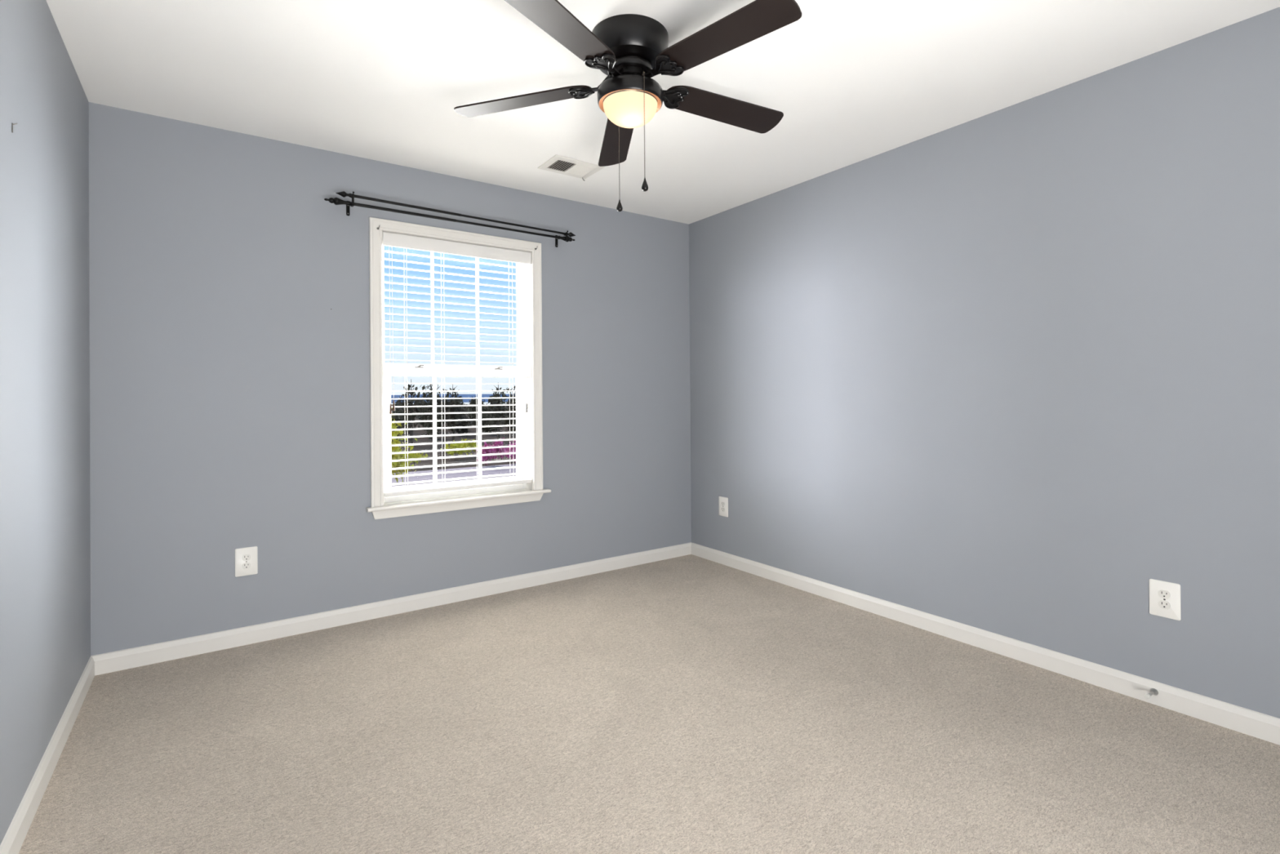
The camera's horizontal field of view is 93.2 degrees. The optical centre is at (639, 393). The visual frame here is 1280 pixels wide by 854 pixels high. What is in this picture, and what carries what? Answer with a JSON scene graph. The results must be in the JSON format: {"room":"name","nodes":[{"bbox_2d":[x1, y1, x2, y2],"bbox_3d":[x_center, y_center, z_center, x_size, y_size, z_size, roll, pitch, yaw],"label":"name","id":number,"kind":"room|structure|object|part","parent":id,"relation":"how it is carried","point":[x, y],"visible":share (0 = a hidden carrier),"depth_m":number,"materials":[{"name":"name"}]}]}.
{"room":"empty bedroom","nodes":[
{"label":"empty bedroom","id":0,"kind":"room"},
{"bbox_2d":[0,0,90,844],"bbox_3d":[-1.258,-0.038,0.901,0.160,2.440,4.310,0,0,-35],"label":"wall","id":1,"kind":"structure","parent":0,"point":[45,512],"depth_m":1.83,"materials":[{"name":"grey paint"}]},
{"bbox_2d":[0,657,94,853],"bbox_3d":[-1.128,1.140,0.875,0.014,0.083,4.136,0,0,-35],"label":"baseboard","id":2,"kind":"structure","parent":1,"relation":"attached to","point":[12,842],"depth_m":1.82,"materials":[{"name":"white paint"}]},
{"bbox_2d":[88,102,691,655],"bbox_3d":[-1.031,-0.028,3.599,3.319,2.440,0.160,0,0,-35],"label":"wall","id":3,"kind":"structure","parent":0,"point":[229,399],"depth_m":3.02,"materials":[{"name":"grey paint"}]},
{"bbox_2d":[235,546,257,577],"bbox_3d":[-1.878,0.802,2.891,0.090,0.133,0.009,0,0,-35],"label":"wall outlet","id":4,"kind":"object","parent":3,"relation":"attached to","point":[246,558],"visible":1,"depth_m":2.89,"materials":[{"name":"white plastic"}]},
{"bbox_2d":[242,562,250,568],"bbox_3d":[-1.877,0.822,2.888,0.034,0.028,0.003,0,0,-35],"label":"receptacle","id":5,"kind":"object","parent":4,"relation":"attached to","point":[245,565],"depth_m":2.89,"materials":[{"name":"white plastic"}]},
{"bbox_2d":[242,554,250,560],"bbox_3d":[-1.877,0.783,2.889,0.034,0.028,0.003,0,0,-35],"label":"receptacle","id":6,"kind":"object","parent":4,"relation":"attached to","point":[245,557],"depth_m":2.89,"materials":[{"name":"white plastic"}]},
{"bbox_2d":[346,191,354,215],"bbox_3d":[-1.481,-0.971,3.099,0.017,0.085,0.152,0,0,-35],"label":"curtain rod bracket","id":7,"kind":"object","parent":3,"relation":"attached to","point":[348,207],"visible":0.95,"depth_m":3.07,"materials":[{"name":"black metal"}]},
{"bbox_3d":[-1.524,-0.965,3.160,0.017,0.076,0.004,0,0,-35],"label":"wall plate","id":8,"kind":"part","parent":7,"relation":"part of","materials":[{"name":"black metal"}]},
{"bbox_3d":[-1.483,-0.974,3.103,0.014,0.059,0.138,0,0,-35],"label":"arm","id":9,"kind":"part","parent":7,"relation":"part of","materials":[{"name":"black metal"}]},
{"bbox_2d":[90,542,691,675],"bbox_3d":[-0.972,1.149,3.523,3.319,0.083,0.014,0,0,-35],"label":"baseboard","id":10,"kind":"structure","parent":3,"relation":"attached to","point":[117,660],"depth_m":3.15,"materials":[{"name":"white paint"}]},
{"bbox_2d":[365,217,551,519],"bbox_3d":[-1.052,-0.134,3.553,1.059,1.603,0.212,0,0,-35],"label":"window","id":11,"kind":"structure","parent":3,"relation":"in","point":[381,506],"depth_m":3.53,"materials":[{"name":"white paint"}]},
{"bbox_3d":[-1.105,-0.486,3.612,0.817,0.758,0.026,0,0,-35],"label":"sash","id":12,"kind":"part","parent":11,"relation":"part of","materials":[{"name":"white plastic"}]},
{"bbox_3d":[-1.082,0.212,3.584,0.817,0.716,0.027,0,0,-35],"label":"sash","id":13,"kind":"part","parent":11,"relation":"part of","materials":[{"name":"white plastic"}]},
{"bbox_3d":[-1.096,-0.136,3.602,0.864,1.476,0.082,0,0,-35],"label":"frame","id":14,"kind":"part","parent":11,"relation":"part of","materials":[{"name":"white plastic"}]},
{"bbox_2d":[382,231,531,496],"bbox_3d":[-1.037,-0.158,3.519,0.862,1.425,0.084,0,0,-35],"label":"window blind","id":15,"kind":"object","parent":11,"relation":"attached to","point":[390,239],"visible":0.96,"depth_m":3.49,"materials":[{"name":"white plastic"}]},
{"bbox_3d":[-1.347,-0.372,3.262,0.007,0.855,0.003,-1,0,30],"label":"pull cord","id":16,"kind":"part","parent":15,"relation":"part of","materials":[{"name":"white fabric"}]},
{"bbox_3d":[-1.335,-0.381,3.271,0.008,0.837,0.003,0,0,12],"label":"pull cord","id":17,"kind":"part","parent":15,"relation":"part of","materials":[{"name":"white fabric"}]},
{"bbox_3d":[-1.296,-0.142,3.353,0.003,1.358,0.055,0,0,-35],"label":"ladder cord","id":18,"kind":"part","parent":15,"relation":"part of","materials":[{"name":"white fabric"}]},
{"bbox_3d":[-1.128,-0.143,3.471,0.003,1.358,0.055,0,0,-35],"label":"ladder cord","id":19,"kind":"part","parent":15,"relation":"part of","materials":[{"name":"white fabric"}]},
{"bbox_3d":[-1.040,0.544,3.527,0.853,0.020,0.056,0,0,-35],"label":"rail","id":20,"kind":"part","parent":15,"relation":"part of","materials":[{"name":"white plastic"}]},
{"bbox_3d":[-0.961,-0.144,3.589,0.003,1.358,0.055,0,0,-35],"label":"ladder cord","id":21,"kind":"part","parent":15,"relation":"part of","materials":[{"name":"white fabric"}]},
{"bbox_3d":[-0.789,-0.145,3.710,0.003,1.358,0.055,0,0,-35],"label":"ladder cord","id":22,"kind":"part","parent":15,"relation":"part of","materials":[{"name":"white fabric"}]},
{"bbox_3d":[-0.704,-0.370,3.714,0.013,0.864,0.003,0,0,-12],"label":"pull cord","id":23,"kind":"part","parent":15,"relation":"part of","materials":[{"name":"white fabric"}]},
{"bbox_3d":[-0.696,-0.381,3.720,0.009,0.842,0.003,0,0,0],"label":"pull cord","id":24,"kind":"part","parent":15,"relation":"part of","materials":[{"name":"white fabric"}]},
{"bbox_2d":[555,230,568,247],"bbox_3d":[-0.489,-0.971,3.798,0.017,0.076,0.152,0,0,-35],"label":"curtain rod bracket","id":25,"kind":"object","parent":3,"relation":"attached to","point":[566,234],"visible":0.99,"depth_m":3.85,"materials":[{"name":"black metal"}]},
{"bbox_2d":[324,197,574,241],"bbox_3d":[-0.986,-0.962,3.404,1.412,0.039,0.037,0,0,-35],"label":"curtain rod","id":26,"kind":"object","parent":25,"relation":"attached to","point":[335,201],"visible":0.99,"depth_m":3.30,"materials":[{"name":"black metal"}]},
{"bbox_3d":[-0.986,-0.963,3.404,1.176,0.017,0.016,0,0,-35],"label":"rod","id":27,"kind":"part","parent":26,"relation":"part of","materials":[{"name":"black metal"}]},
{"bbox_2d":[335,191,575,236],"bbox_3d":[-0.959,-0.994,3.407,1.360,0.043,0.030,0,0,-35],"label":"curtain rod","id":28,"kind":"object","parent":25,"relation":"attached to","point":[343,193],"visible":1,"depth_m":3.31,"materials":[{"name":"black metal"}]},
{"bbox_3d":[-0.531,-0.970,3.859,0.017,0.076,0.004,0,0,-35],"label":"wall plate","id":29,"kind":"part","parent":25,"relation":"part of","materials":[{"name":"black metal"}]},
{"bbox_2d":[18,554,1279,853],"bbox_3d":[1.141,1.223,0.524,3.639,0.120,7.670,0,0,-35],"label":"floor","id":30,"kind":"structure","parent":0,"point":[690,704],"depth_m":2.02,"materials":[{"name":"beige carpet"}]},
{"bbox_2d":[45,0,1279,224],"bbox_3d":[1.122,-1.337,0.534,3.639,0.120,7.670,0,0,-35],"label":"ceiling","id":31,"kind":"structure","parent":0,"point":[851,82],"depth_m":2.38,"materials":[{"name":"white paint"}]},
{"bbox_2d":[537,154,604,181],"bbox_3d":[-0.382,-1.241,3.356,0.300,0.025,0.220,0,0,-35],"label":"ceiling vent","id":32,"kind":"object","parent":31,"relation":"in","point":[559,164],"visible":0.96,"depth_m":3.35,"materials":[{"name":"white metal"}]},
{"bbox_2d":[453,0,801,212],"bbox_3d":[-0.003,-0.973,2.143,1.271,0.578,1.259,0,0,-35],"label":"ceiling fan","id":33,"kind":"object","parent":31,"relation":"hanging from","point":[631,50],"visible":1,"depth_m":2.05,"materials":[{"name":"black metal"}]},
{"bbox_3d":[-0.429,-1.075,2.228,0.520,0.006,0.132,-5,11,11],"label":"blade","id":34,"kind":"part","parent":33,"relation":"part of","materials":[{"name":"brown wood"}]},
{"bbox_3d":[-0.235,-1.095,1.802,0.132,0.006,0.520,4,3,30],"label":"blade","id":35,"kind":"part","parent":33,"relation":"part of","materials":[{"name":"brown wood"}]},
{"bbox_3d":[-0.094,-1.078,2.548,0.132,0.006,0.520,-15,-2,-9],"label":"blade","id":36,"kind":"part","parent":33,"relation":"part of","materials":[{"name":"brown wood"}]},
{"bbox_3d":[-0.075,-0.904,2.257,0.006,0.363,0.019,0,0,-21],"label":"pull chain","id":37,"kind":"part","parent":33,"relation":"part of","materials":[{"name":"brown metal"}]},
{"bbox_3d":[-0.034,-0.990,2.151,0.193,0.071,0.193,0,0,-35],"label":"lamp shade","id":38,"kind":"part","parent":33,"relation":"part of","materials":[{"name":"white glass"}]},
{"bbox_3d":[0.012,-0.906,2.046,0.006,0.363,0.019,0,0,-24],"label":"pull chain","id":39,"kind":"part","parent":33,"relation":"part of","materials":[{"name":"brown metal"}]},
{"bbox_3d":[0.322,-1.094,2.335,0.520,0.006,0.132,1,-14,-27],"label":"blade","id":40,"kind":"part","parent":33,"relation":"part of","materials":[{"name":"brown wood"}]},
{"bbox_3d":[0.247,-1.093,1.865,0.132,0.006,0.520,11,-6,-44],"label":"blade","id":41,"kind":"part","parent":33,"relation":"part of","materials":[{"name":"brown wood"}]},
{"bbox_2d":[688,7,1279,718],"bbox_3d":[1.586,-0.051,2.904,0.160,2.440,4.310,0,0,-35],"label":"wall","id":42,"kind":"structure","parent":0,"point":[1012,371],"depth_m":2.59,"materials":[{"name":"grey paint"}]},
{"bbox_2d":[718,496,728,516],"bbox_3d":[0.577,0.784,4.195,0.009,0.133,0.090,0,0,-35],"label":"wall outlet","id":43,"kind":"object","parent":42,"relation":"attached to","point":[723,501],"visible":1,"depth_m":4.19,"materials":[{"name":"white plastic"}]},
{"bbox_2d":[691,542,1279,745],"bbox_3d":[1.574,1.127,2.778,0.014,0.083,4.136,0,0,-35],"label":"baseboard","id":44,"kind":"structure","parent":42,"relation":"attached to","point":[1259,725],"depth_m":2.59,"materials":[{"name":"white paint"}]},
{"bbox_2d":[1143,688,1158,698],"bbox_3d":[1.895,1.116,2.247,0.074,0.025,0.025,0,0,-35],"label":"door stop","id":45,"kind":"object","parent":44,"relation":"attached to","point":[1154,691],"visible":1,"depth_m":2.25,"materials":[{"name":"silver metal"}]},
{"bbox_2d":[1149,578,1181,620],"bbox_3d":[1.948,0.765,2.249,0.009,0.133,0.090,0,0,-35],"label":"wall outlet","id":46,"kind":"object","parent":42,"relation":"attached to","point":[1165,600],"visible":1,"depth_m":2.25,"materials":[{"name":"white plastic"}]},
{"bbox_2d":[1158,600,1170,608],"bbox_3d":[1.946,0.784,2.247,0.003,0.028,0.034,0,0,-35],"label":"receptacle","id":47,"kind":"object","parent":46,"relation":"attached to","point":[1162,604],"depth_m":2.25,"materials":[{"name":"white plastic"}]},
{"bbox_2d":[1158,589,1170,599],"bbox_3d":[1.946,0.745,2.247,0.003,0.028,0.034,0,0,-35],"label":"receptacle","id":48,"kind":"object","parent":46,"relation":"attached to","point":[1162,593],"depth_m":2.25,"materials":[{"name":"white plastic"}]},
{"label":"outside","id":49,"kind":"structure","parent":0,"visible":0},
{"bbox_2d":[391,404,515,472],"bbox_3d":[-96.934,6.163,197.659,190.000,0.500,412.000,0,0,-35],"label":"ground","id":50,"kind":"structure","parent":49,"point":[474,430],"depth_m":54.62,"materials":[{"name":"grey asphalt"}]},
{"bbox_2d":[391,400,407,410],"bbox_3d":[-40.826,3.035,103.636,3.101,4.650,3.459,0,0,-5],"label":"tree","id":51,"kind":"object","parent":50,"relation":"on","point":[397,402],"visible":0.04,"depth_m":103.28,"materials":[{"name":"green plant"}]},
{"bbox_2d":[391,403,409,412],"bbox_3d":[-35.179,3.179,89.414,2.967,3.980,3.017,0,0,14],"label":"tree","id":52,"kind":"object","parent":50,"relation":"on","point":[395,404],"visible":0.1,"depth_m":89.09,"materials":[{"name":"green plant"}]},
{"bbox_2d":[391,410,413,439],"bbox_3d":[-26.079,3.318,64.520,2.870,3.403,2.923,-1,0,39],"label":"tree","id":53,"kind":"object","parent":50,"relation":"on","point":[396,417],"visible":0.3,"depth_m":64.13,"materials":[{"name":"green plant"}]},
{"bbox_2d":[391,407,415,431],"bbox_3d":[-29.819,3.337,75.820,3.272,3.527,2.987,0,0,-13],"label":"tree","id":54,"kind":"object","parent":50,"relation":"on","point":[397,411],"visible":0.06,"depth_m":75.67,"materials":[{"name":"green plant"}]},
{"bbox_2d":[395,378,425,444],"bbox_3d":[-21.056,1.722,55.486,2.467,6.077,2.680,0,0,-31],"label":"tree","id":55,"kind":"object","parent":50,"relation":"on","point":[410,417],"visible":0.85,"depth_m":55.38,"materials":[{"name":"green plant"}]},
{"bbox_2d":[404,452,427,466],"bbox_3d":[-14.362,4.141,38.666,1.611,0.992,1.635,-1,0,25],"label":"shrub","id":56,"kind":"object","parent":50,"relation":"on","point":[416,456],"visible":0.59,"depth_m":38.58,"materials":[{"name":"green plant"}]},
{"bbox_2d":[413,395,427,420],"bbox_3d":[-38.184,2.800,105.895,3.047,5.001,3.125,0,0,-11],"label":"tree","id":57,"kind":"object","parent":50,"relation":"on","point":[420,400],"visible":0.06,"depth_m":105.33,"materials":[{"name":"green plant"}]},
{"bbox_2d":[418,404,448,438],"bbox_3d":[-22.274,3.022,65.066,2.923,4.008,2.870,0,0,-33],"label":"tree","id":58,"kind":"object","parent":50,"relation":"on","point":[423,424],"visible":0.26,"depth_m":64.66,"materials":[{"name":"green plant"}]},
{"bbox_2d":[421,384,447,435],"bbox_3d":[-19.991,1.595,58.534,2.680,6.341,2.467,0,0,-21],"label":"tree","id":59,"kind":"object","parent":50,"relation":"on","point":[430,394],"visible":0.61,"depth_m":58.38,"materials":[{"name":"green plant"}]},
{"bbox_2d":[439,399,449,418],"bbox_3d":[-29.638,2.984,94.206,2.967,4.360,3.017,0,0,-7],"label":"tree","id":60,"kind":"object","parent":50,"relation":"on","point":[448,399],"visible":0.12,"depth_m":93.44,"materials":[{"name":"green plant"}]},
{"bbox_2d":[391,463,515,486],"bbox_3d":[10.611,4.450,44.993,190.000,0.030,14.500,0,0,-35],"label":"road","id":61,"kind":"structure","parent":50,"relation":"on","point":[424,477],"depth_m":34.09,"materials":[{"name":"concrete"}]},
{"bbox_2d":[391,407,417,482],"bbox_3d":[-11.711,2.534,28.018,2.396,4.081,2.385,0,0,-35],"label":"tree","id":62,"kind":"object","parent":61,"relation":"on","point":[395,456],"visible":0.25,"depth_m":27.88,"materials":[{"name":"green plant"}]},
{"bbox_2d":[440,443,468,459],"bbox_3d":[-13.006,4.024,42.782,2.044,1.240,2.014,-1,0,39],"label":"shrub","id":63,"kind":"object","parent":50,"relation":"on","point":[451,446],"visible":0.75,"depth_m":42.48,"materials":[{"name":"green plant"}]},
{"bbox_2d":[442,385,467,439],"bbox_3d":[-18.959,1.864,61.707,2.467,5.813,2.680,0,0,-4],"label":"tree","id":64,"kind":"object","parent":50,"relation":"on","point":[452,402],"visible":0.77,"depth_m":61.58,"materials":[{"name":"green plant"}]},
{"bbox_2d":[443,406,468,430],"bbox_3d":[-24.544,3.244,80.457,2.967,3.583,3.017,-1,0,39],"label":"tree","id":65,"kind":"object","parent":50,"relation":"on","point":[444,411],"visible":0.06,"depth_m":80.25,"materials":[{"name":"green plant"}]},
{"bbox_2d":[445,411,472,435],"bbox_3d":[-20.362,3.373,68.451,2.924,3.122,2.965,-1,0,33],"label":"tree","id":66,"kind":"object","parent":50,"relation":"on","point":[466,423],"visible":0.52,"depth_m":68.18,"materials":[{"name":"green plant"}]},
{"bbox_2d":[453,438,478,455],"bbox_3d":[-12.711,3.968,44.863,2.248,1.364,2.215,0,0,14],"label":"shrub","id":67,"kind":"object","parent":50,"relation":"on","point":[470,445],"visible":0.62,"depth_m":44.53,"materials":[{"name":"green plant"}]},
{"bbox_2d":[463,395,484,425],"bbox_3d":[-25.778,2.641,94.624,2.870,5.199,2.923,-1,0,38],"label":"tree","id":68,"kind":"object","parent":50,"relation":"on","point":[473,402],"visible":0.54,"depth_m":94.18,"materials":[{"name":"green plant"}]},
{"bbox_2d":[471,402,492,429],"bbox_3d":[-21.026,3.048,81.884,3.272,4.083,2.987,0,0,-40],"label":"tree","id":69,"kind":"object","parent":50,"relation":"on","point":[484,409],"visible":0.12,"depth_m":81.32,"materials":[{"name":"green plant"}]},
{"bbox_2d":[475,441,497,466],"bbox_3d":[-9.778,3.809,38.526,1.415,1.586,1.179,0,0,-35],"label":"shrub","id":70,"kind":"object","parent":50,"relation":"on","point":[490,451],"visible":0.59,"depth_m":38.45,"materials":[{"name":"purple plant"}]},
{"bbox_2d":[475,407,503,435],"bbox_3d":[-17.637,3.295,70.686,2.987,3.369,3.272,-1,0,42],"label":"tree","id":71,"kind":"object","parent":50,"relation":"on","point":[484,423],"visible":0.52,"depth_m":70.02,"materials":[{"name":"green plant"}]},
{"bbox_2d":[487,382,509,439],"bbox_3d":[-14.195,1.822,60.359,2.467,5.813,2.680,0,0,-5],"label":"tree","id":72,"kind":"object","parent":50,"relation":"on","point":[499,401],"visible":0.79,"depth_m":60.19,"materials":[{"name":"green plant"}]},
{"bbox_2d":[491,437,507,459],"bbox_3d":[-9.763,3.824,42.144,1.179,1.586,1.415,0,0,-43],"label":"shrub","id":73,"kind":"object","parent":50,"relation":"on","point":[500,443],"visible":0.76,"depth_m":41.97,"materials":[{"name":"purple plant"}]},
{"bbox_2d":[499,405,515,427],"bbox_3d":[-17.942,3.181,83.560,2.924,3.637,2.965,-1,0,17],"label":"tree","id":74,"kind":"object","parent":50,"relation":"on","point":[507,407],"visible":0.16,"depth_m":83.00,"materials":[{"name":"green plant"}]},
{"bbox_2d":[503,412,515,431],"bbox_3d":[-15.204,3.416,73.472,3.272,3.080,2.987,0,0,-16],"label":"tree","id":75,"kind":"object","parent":50,"relation":"on","point":[507,421],"visible":0.2,"depth_m":72.81,"materials":[{"name":"green plant"}]},
{"bbox_2d":[504,385,515,431],"bbox_3d":[-12.883,1.661,63.576,2.680,6.143,2.467,0,0,2],"label":"tree","id":76,"kind":"object","parent":50,"relation":"on","point":[514,387],"visible":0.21,"depth_m":63.30,"materials":[{"name":"green plant"}]},
{"bbox_2d":[505,440,515,463],"bbox_3d":[-8.174,3.802,39.642,1.179,1.586,1.415,-1,0,40],"label":"shrub","id":77,"kind":"object","parent":50,"relation":"on","point":[510,449],"visible":0.44,"depth_m":39.36,"materials":[{"name":"pink plant"}]},
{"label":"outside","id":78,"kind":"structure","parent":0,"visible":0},
{"bbox_2d":[391,393,510,403],"bbox_3d":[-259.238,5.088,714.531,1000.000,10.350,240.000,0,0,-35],"label":"hills","id":79,"kind":"structure","parent":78,"point":[441,394],"depth_m":672.87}
]}

